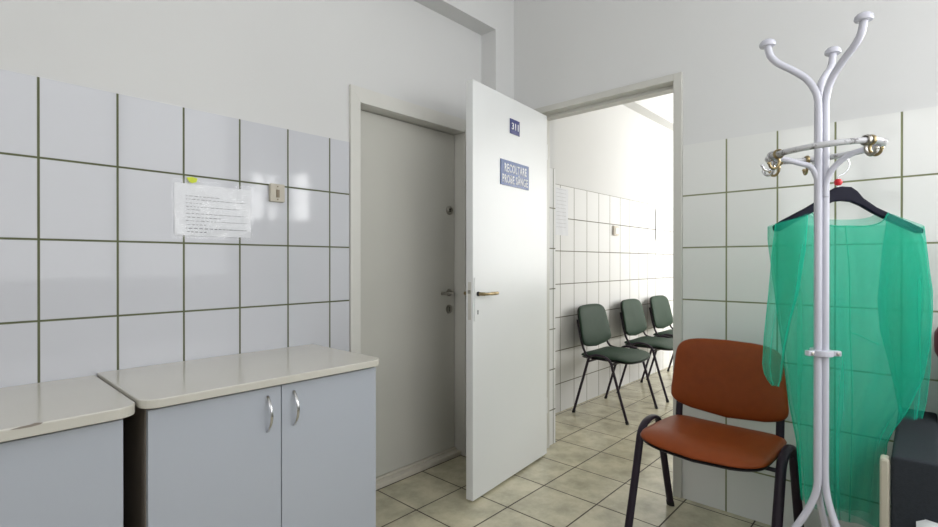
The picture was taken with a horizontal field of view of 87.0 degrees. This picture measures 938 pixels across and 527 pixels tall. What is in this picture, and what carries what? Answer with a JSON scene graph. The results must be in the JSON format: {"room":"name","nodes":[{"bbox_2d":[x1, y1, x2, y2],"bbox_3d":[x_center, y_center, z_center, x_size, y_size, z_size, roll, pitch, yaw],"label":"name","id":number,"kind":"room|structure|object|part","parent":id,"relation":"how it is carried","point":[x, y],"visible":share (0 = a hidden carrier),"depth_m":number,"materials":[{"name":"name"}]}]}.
{"room":"medical exam room","nodes":[
{"label":"medical exam room","id":0,"kind":"room"},
{"bbox_2d":[0,0,513,387],"bbox_3d":[-1.491,-0.360,1.466,0.414,3.000,4.800,0,0,42],"label":"wall","id":1,"kind":"structure","parent":0,"point":[106,105],"depth_m":1.82,"materials":[{"name":"white tile"}]},
{"bbox_2d":[174,177,250,237],"bbox_3d":[-0.967,-0.205,1.883,0.010,0.227,0.295,0,0,42],"label":"printed notice","id":2,"kind":"object","parent":1,"relation":"attached to","point":[199,210],"visible":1,"depth_m":1.88,"materials":[{"name":"white paper"}]},
{"bbox_2d":[269,183,284,202],"bbox_3d":[-0.799,-0.293,2.059,0.023,0.074,0.062,0,0,42],"label":"light switch","id":3,"kind":"object","parent":1,"relation":"attached to","point":[276,191],"visible":1,"depth_m":2.05,"materials":[{"name":"beige plastic"}]},
{"bbox_2d":[349,84,465,489],"bbox_3d":[-0.349,0.146,2.715,0.216,1.983,0.848,0,0,42],"label":"trim","id":4,"kind":"structure","parent":1,"relation":"attached to","point":[360,98],"depth_m":2.70,"materials":[{"name":"white paint"}]},
{"bbox_3d":[-0.363,1.119,2.727,0.182,0.036,0.735,0,0,42],"label":"door sill","id":5,"kind":"part","parent":4,"relation":"part of","materials":[{"name":"beige paint"}]},
{"bbox_2d":[361,110,453,476],"bbox_3d":[-0.329,0.166,2.694,0.094,1.867,0.729,0,0,42],"label":"door","id":6,"kind":"structure","parent":1,"relation":"in","point":[407,169],"depth_m":2.69,"materials":[{"name":"beige wood"}]},
{"bbox_3d":[-0.120,0.172,2.873,0.042,0.017,0.122,0,0,24],"label":"handle","id":7,"kind":"part","parent":6,"relation":"part of","materials":[{"name":"silver metal"}]},
{"bbox_2d":[376,365,770,526],"bbox_3d":[2.172,1.186,3.336,3.400,0.100,12.500,0,0,42],"label":"floor","id":8,"kind":"structure","parent":0,"point":[583,479],"depth_m":2.50,"materials":[{"name":"tile"}]},
{"bbox_2d":[0,375,134,526],"bbox_3d":[-1.351,0.752,1.098,0.506,0.778,0.941,0,0,42],"label":"base cabinet","id":9,"kind":"object","parent":8,"relation":"on","point":[61,441],"visible":1,"depth_m":1.20,"materials":[{"name":"beige laminate"}]},
{"bbox_3d":[-1.053,0.739,1.112,0.017,0.674,0.461,0,0,42],"label":"door","id":10,"kind":"part","parent":9,"relation":"part of","materials":[{"name":"grey laminate"}]},
{"bbox_2d":[0,375,134,442],"bbox_3d":[-1.353,0.379,1.098,0.502,0.028,0.941,0,0,42],"label":"countertop","id":11,"kind":"structure","parent":9,"relation":"on","point":[64,404],"depth_m":1.27,"materials":[{"name":"beige laminate"}]},
{"bbox_2d":[97,344,378,526],"bbox_3d":[-0.766,0.748,1.734,0.511,0.783,0.778,0,0,42],"label":"base cabinet","id":12,"kind":"object","parent":8,"relation":"on","point":[280,437],"visible":0.99,"depth_m":1.56,"materials":[{"name":"beige laminate"}]},
{"bbox_3d":[-0.733,0.733,1.454,0.017,0.684,0.369,0,0,42],"label":"door","id":13,"kind":"part","parent":12,"relation":"part of","materials":[{"name":"grey laminate"}]},
{"bbox_2d":[97,344,378,408],"bbox_3d":[-0.767,0.368,1.734,0.507,0.024,0.778,0,0,42],"label":"countertop","id":14,"kind":"structure","parent":12,"relation":"on","point":[168,384],"depth_m":1.62,"materials":[{"name":"beige laminate"}]},
{"bbox_3d":[-0.620,0.472,1.540,0.035,0.117,0.010,0,0,42],"label":"handle","id":15,"kind":"part","parent":12,"relation":"part of","materials":[{"name":"silver metal"}]},
{"bbox_3d":[-0.561,0.472,1.605,0.035,0.117,0.010,0,0,42],"label":"handle","id":16,"kind":"part","parent":12,"relation":"part of","materials":[{"name":"silver metal"}]},
{"bbox_3d":[-0.481,0.732,1.729,0.017,0.684,0.370,0,0,42],"label":"door","id":17,"kind":"part","parent":12,"relation":"part of","materials":[{"name":"grey laminate"}]},
{"bbox_2d":[572,304,657,424],"bbox_3d":[1.125,0.732,3.826,0.473,0.812,0.545,0,0,42],"label":"chair","id":18,"kind":"object","parent":8,"relation":"on","point":[593,326],"visible":1,"depth_m":3.82,"materials":[{"name":"fabric"}]},
{"bbox_3d":[0.840,0.941,3.735,0.128,0.368,0.021,0,0,42],"label":"leg","id":19,"kind":"part","parent":18,"relation":"part of","materials":[{"name":"black metal"}]},
{"bbox_3d":[0.994,0.490,3.946,0.086,0.329,0.463,0,0,42],"label":"backrest","id":20,"kind":"part","parent":18,"relation":"part of","materials":[{"name":"green fabric"}]},
{"bbox_3d":[0.956,0.714,3.628,0.224,0.096,0.021,0,0,42],"label":"rail","id":21,"kind":"part","parent":18,"relation":"part of","materials":[{"name":"black metal"}]},
{"bbox_3d":[1.191,0.940,4.119,0.128,0.368,0.021,0,0,42],"label":"leg","id":22,"kind":"part","parent":18,"relation":"part of","materials":[{"name":"black metal"}]},
{"bbox_3d":[1.142,0.697,3.810,0.416,0.050,0.476,0,0,42],"label":"seat","id":23,"kind":"part","parent":18,"relation":"part of","materials":[{"name":"green fabric"}]},
{"bbox_3d":[1.073,0.942,3.522,0.128,0.368,0.021,0,0,42],"label":"leg","id":24,"kind":"part","parent":18,"relation":"part of","materials":[{"name":"black metal"}]},
{"bbox_3d":[1.307,0.713,4.012,0.224,0.096,0.021,0,0,42],"label":"rail","id":25,"kind":"part","parent":18,"relation":"part of","materials":[{"name":"black metal"}]},
{"bbox_3d":[1.424,0.941,3.905,0.128,0.368,0.021,0,0,42],"label":"leg","id":26,"kind":"part","parent":18,"relation":"part of","materials":[{"name":"black metal"}]},
{"bbox_2d":[616,299,672,402],"bbox_3d":[1.626,0.731,4.383,0.473,0.812,0.545,0,0,41],"label":"chair","id":27,"kind":"object","parent":8,"relation":"on","point":[632,316],"visible":0.95,"depth_m":4.37,"materials":[{"name":"fabric"}]},
{"bbox_3d":[1.343,0.940,4.287,0.128,0.368,0.021,0,0,41],"label":"leg","id":28,"kind":"part","parent":27,"relation":"part of","materials":[{"name":"black metal"}]},
{"bbox_3d":[1.493,0.489,4.500,0.086,0.329,0.463,0,0,41],"label":"backrest","id":29,"kind":"part","parent":27,"relation":"part of","materials":[{"name":"green fabric"}]},
{"bbox_3d":[1.462,0.713,4.182,0.224,0.096,0.021,0,0,41],"label":"rail","id":30,"kind":"part","parent":27,"relation":"part of","materials":[{"name":"black metal"}]},
{"bbox_3d":[1.687,0.939,4.677,0.128,0.368,0.021,0,0,41],"label":"leg","id":31,"kind":"part","parent":27,"relation":"part of","materials":[{"name":"black metal"}]},
{"bbox_3d":[1.644,0.696,4.368,0.416,0.050,0.476,0,0,41],"label":"seat","id":32,"kind":"part","parent":27,"relation":"part of","materials":[{"name":"green fabric"}]},
{"bbox_3d":[1.581,0.941,4.078,0.128,0.368,0.021,0,0,41],"label":"leg","id":33,"kind":"part","parent":27,"relation":"part of","materials":[{"name":"black metal"}]},
{"bbox_2d":[646,295,672,379],"bbox_3d":[2.062,0.730,4.859,0.473,0.812,0.545,0,0,43],"label":"chair","id":34,"kind":"object","parent":8,"relation":"on","point":[660,310],"visible":0.53,"depth_m":4.92,"materials":[{"name":"fabric"}]},
{"bbox_3d":[1.776,0.939,4.771,0.128,0.368,0.021,0,0,43],"label":"leg","id":35,"kind":"part","parent":34,"relation":"part of","materials":[{"name":"black metal"}]},
{"bbox_3d":[1.932,0.487,4.980,0.086,0.329,0.463,0,0,43],"label":"backrest","id":36,"kind":"part","parent":34,"relation":"part of","materials":[{"name":"green fabric"}]},
{"bbox_3d":[2.079,0.695,4.843,0.416,0.050,0.476,0,0,43],"label":"seat","id":37,"kind":"part","parent":34,"relation":"part of","materials":[{"name":"green fabric"}]},
{"bbox_3d":[2.131,0.938,5.151,0.128,0.368,0.021,0,0,43],"label":"leg","id":38,"kind":"part","parent":34,"relation":"part of","materials":[{"name":"black metal"}]},
{"bbox_2d":[624,338,803,526],"bbox_3d":[0.982,0.736,1.994,0.558,0.812,0.454,0,0,45],"label":"chair","id":39,"kind":"object","parent":8,"relation":"on","point":[725,378],"visible":0.99,"depth_m":2.02,"materials":[{"name":"brown leather"}]},
{"bbox_3d":[0.686,0.945,2.066,0.034,0.368,0.128,0,0,45],"label":"leg","id":40,"kind":"part","parent":39,"relation":"part of","materials":[{"name":"black metal"}]},
{"bbox_3d":[0.798,0.718,2.178,0.034,0.096,0.224,0,0,45],"label":"rail","id":41,"kind":"part","parent":39,"relation":"part of","materials":[{"name":"black metal"}]},
{"bbox_3d":[0.909,0.945,2.290,0.034,0.368,0.128,0,0,45],"label":"leg","id":42,"kind":"part","parent":39,"relation":"part of","materials":[{"name":"black metal"}]},
{"bbox_3d":[0.972,0.701,1.984,0.476,0.050,0.416,0,0,45],"label":"seat","id":43,"kind":"part","parent":39,"relation":"part of","materials":[{"name":"orange leather"}]},
{"bbox_3d":[1.100,0.494,2.112,0.463,0.329,0.052,0,0,45],"label":"backrest","id":44,"kind":"part","parent":39,"relation":"part of","materials":[{"name":"orange leather"}]},
{"bbox_3d":[1.054,0.946,1.699,0.034,0.368,0.128,0,0,45],"label":"leg","id":45,"kind":"part","parent":39,"relation":"part of","materials":[{"name":"black metal"}]},
{"bbox_3d":[1.166,0.719,1.810,0.034,0.096,0.224,0,0,45],"label":"rail","id":46,"kind":"part","parent":39,"relation":"part of","materials":[{"name":"black metal"}]},
{"bbox_3d":[1.278,0.946,1.923,0.034,0.368,0.128,0,0,45],"label":"leg","id":47,"kind":"part","parent":39,"relation":"part of","materials":[{"name":"black metal"}]},
{"bbox_2d":[759,11,887,526],"bbox_3d":[1.056,0.232,1.498,0.421,1.816,0.401,0,0,42],"label":"coat rack","id":48,"kind":"object","parent":8,"relation":"on","point":[821,171],"visible":1,"depth_m":1.44,"materials":[{"name":"white metal"}]},
{"bbox_3d":[0.899,-0.663,1.489,0.044,0.024,0.044,0,0,42],"label":"knob","id":49,"kind":"part","parent":48,"relation":"part of","materials":[{"name":"white plastic"}]},
{"bbox_3d":[1.134,-0.663,1.542,0.044,0.024,0.044,0,0,42],"label":"knob","id":50,"kind":"part","parent":48,"relation":"part of","materials":[{"name":"white plastic"}]},
{"bbox_2d":[772,159,923,233],"bbox_3d":[1.213,-0.223,1.585,0.477,0.253,0.023,0,0,0],"label":"clothes hanger","id":51,"kind":"object","parent":48,"relation":"hanging from","point":[845,194],"visible":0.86,"depth_m":1.58,"materials":[{"name":"black plastic"}]},
{"bbox_2d":[762,212,932,519],"bbox_3d":[1.214,0.339,1.590,0.568,1.004,0.161,0,0,0],"label":"gown","id":52,"kind":"object","parent":51,"relation":"hanging from","point":[801,259],"visible":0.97,"depth_m":1.58,"materials":[{"name":"teal fabric"}]},
{"bbox_3d":[1.061,-0.663,1.329,0.044,0.024,0.044,0,0,42],"label":"knob","id":53,"kind":"part","parent":48,"relation":"part of","materials":[{"name":"white plastic"}]},
{"bbox_2d":[879,408,937,526],"bbox_3d":[1.680,0.750,1.339,0.848,0.780,0.650,0,0,42],"label":"armchair","id":54,"kind":"object","parent":8,"relation":"on","point":[914,456],"visible":0.9,"depth_m":1.37,"materials":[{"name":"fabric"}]},
{"bbox_3d":[1.181,0.844,1.405,0.022,0.592,0.047,0,0,42],"label":"post","id":55,"kind":"part","parent":54,"relation":"part of","materials":[{"name":"beige laminate"}]},
{"bbox_2d":[916,519,937,526],"bbox_3d":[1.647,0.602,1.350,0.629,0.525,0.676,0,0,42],"label":"paper sheet","id":56,"kind":"object","parent":54,"relation":"on","point":[922,523],"visible":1,"depth_m":1.32,"materials":[{"name":"white paper"}]},
{"bbox_2d":[934,327,937,355],"bbox_3d":[1.845,0.275,1.546,0.570,0.120,0.110,0,0,42],"label":"cushion","id":57,"kind":"object","parent":54,"relation":"on","point":[936,330],"visible":1,"depth_m":1.71,"materials":[{"name":"red fabric"}]},
{"bbox_2d":[554,93,672,412],"bbox_3d":[2.691,-0.371,6.111,0.414,3.000,7.300,0,0,42],"label":"wall","id":58,"kind":"structure","parent":0,"point":[615,163],"depth_m":4.42,"materials":[{"name":"white tile"}]},
{"bbox_2d":[555,187,567,235],"bbox_3d":[0.710,-0.396,3.789,0.004,0.361,0.186,0,0,42],"label":"paper","id":59,"kind":"object","parent":58,"relation":"attached to","point":[561,195],"visible":1,"depth_m":3.79,"materials":[{"name":"grey paper"}]},
{"bbox_2d":[613,226,618,235],"bbox_3d":[1.324,-0.294,4.454,0.025,0.085,0.090,0,0,42],"label":"light switch","id":60,"kind":"object","parent":58,"relation":"attached to","point":[615,228],"visible":1,"depth_m":4.43,"materials":[{"name":"beige plastic"}]},
{"bbox_2d":[656,209,663,239],"bbox_3d":[2.013,-0.405,5.213,0.004,0.317,0.205,0,0,42],"label":"paper","id":61,"kind":"object","parent":58,"relation":"attached to","point":[659,213],"visible":1,"depth_m":5.21,"materials":[{"name":"grey paper"}]},
{"bbox_2d":[514,0,937,526],"bbox_3d":[1.279,-0.362,2.320,3.350,3.000,0.212,0,0,42],"label":"wall","id":62,"kind":"structure","parent":0,"point":[739,107],"depth_m":2.10,"materials":[{"name":"white tile"}]},
{"bbox_2d":[464,79,547,500],"bbox_3d":[0.227,0.127,2.643,0.150,1.997,0.758,0,0,37],"label":"door","id":63,"kind":"structure","parent":62,"relation":"in","point":[506,291],"depth_m":2.55,"materials":[{"name":"white wood"}]},
{"bbox_3d":[0.039,0.171,2.361,0.004,0.210,0.042,0,0,37],"label":"handle plate","id":64,"kind":"part","parent":63,"relation":"part of","materials":[{"name":"white metal"}]},
{"bbox_3d":[0.102,0.145,2.375,0.123,0.017,0.042,0,0,-34],"label":"handle","id":65,"kind":"part","parent":63,"relation":"part of","materials":[{"name":"gold metal"}]},
{"bbox_2d":[500,158,528,189],"bbox_3d":[0.246,-0.471,2.635,0.004,0.131,0.284,0,0,37],"label":"door sign","id":66,"kind":"object","parent":63,"relation":"attached to","point":[512,174],"visible":1,"depth_m":2.63,"materials":[{"name":"blue plastic"}]},
{"bbox_2d":[510,118,519,136],"bbox_3d":[0.244,-0.724,2.632,0.004,0.078,0.095,0,0,37],"label":"number sign","id":67,"kind":"object","parent":63,"relation":"attached to","point":[514,125],"visible":1,"depth_m":2.63,"materials":[{"name":"blue plastic"}]},
{"bbox_2d":[534,72,682,497],"bbox_3d":[0.748,0.104,2.738,0.879,2.066,0.131,0,0,42],"label":"trim","id":68,"kind":"structure","parent":62,"relation":"attached to","point":[672,83],"depth_m":2.42,"materials":[{"name":"grey paint"}]}
]}

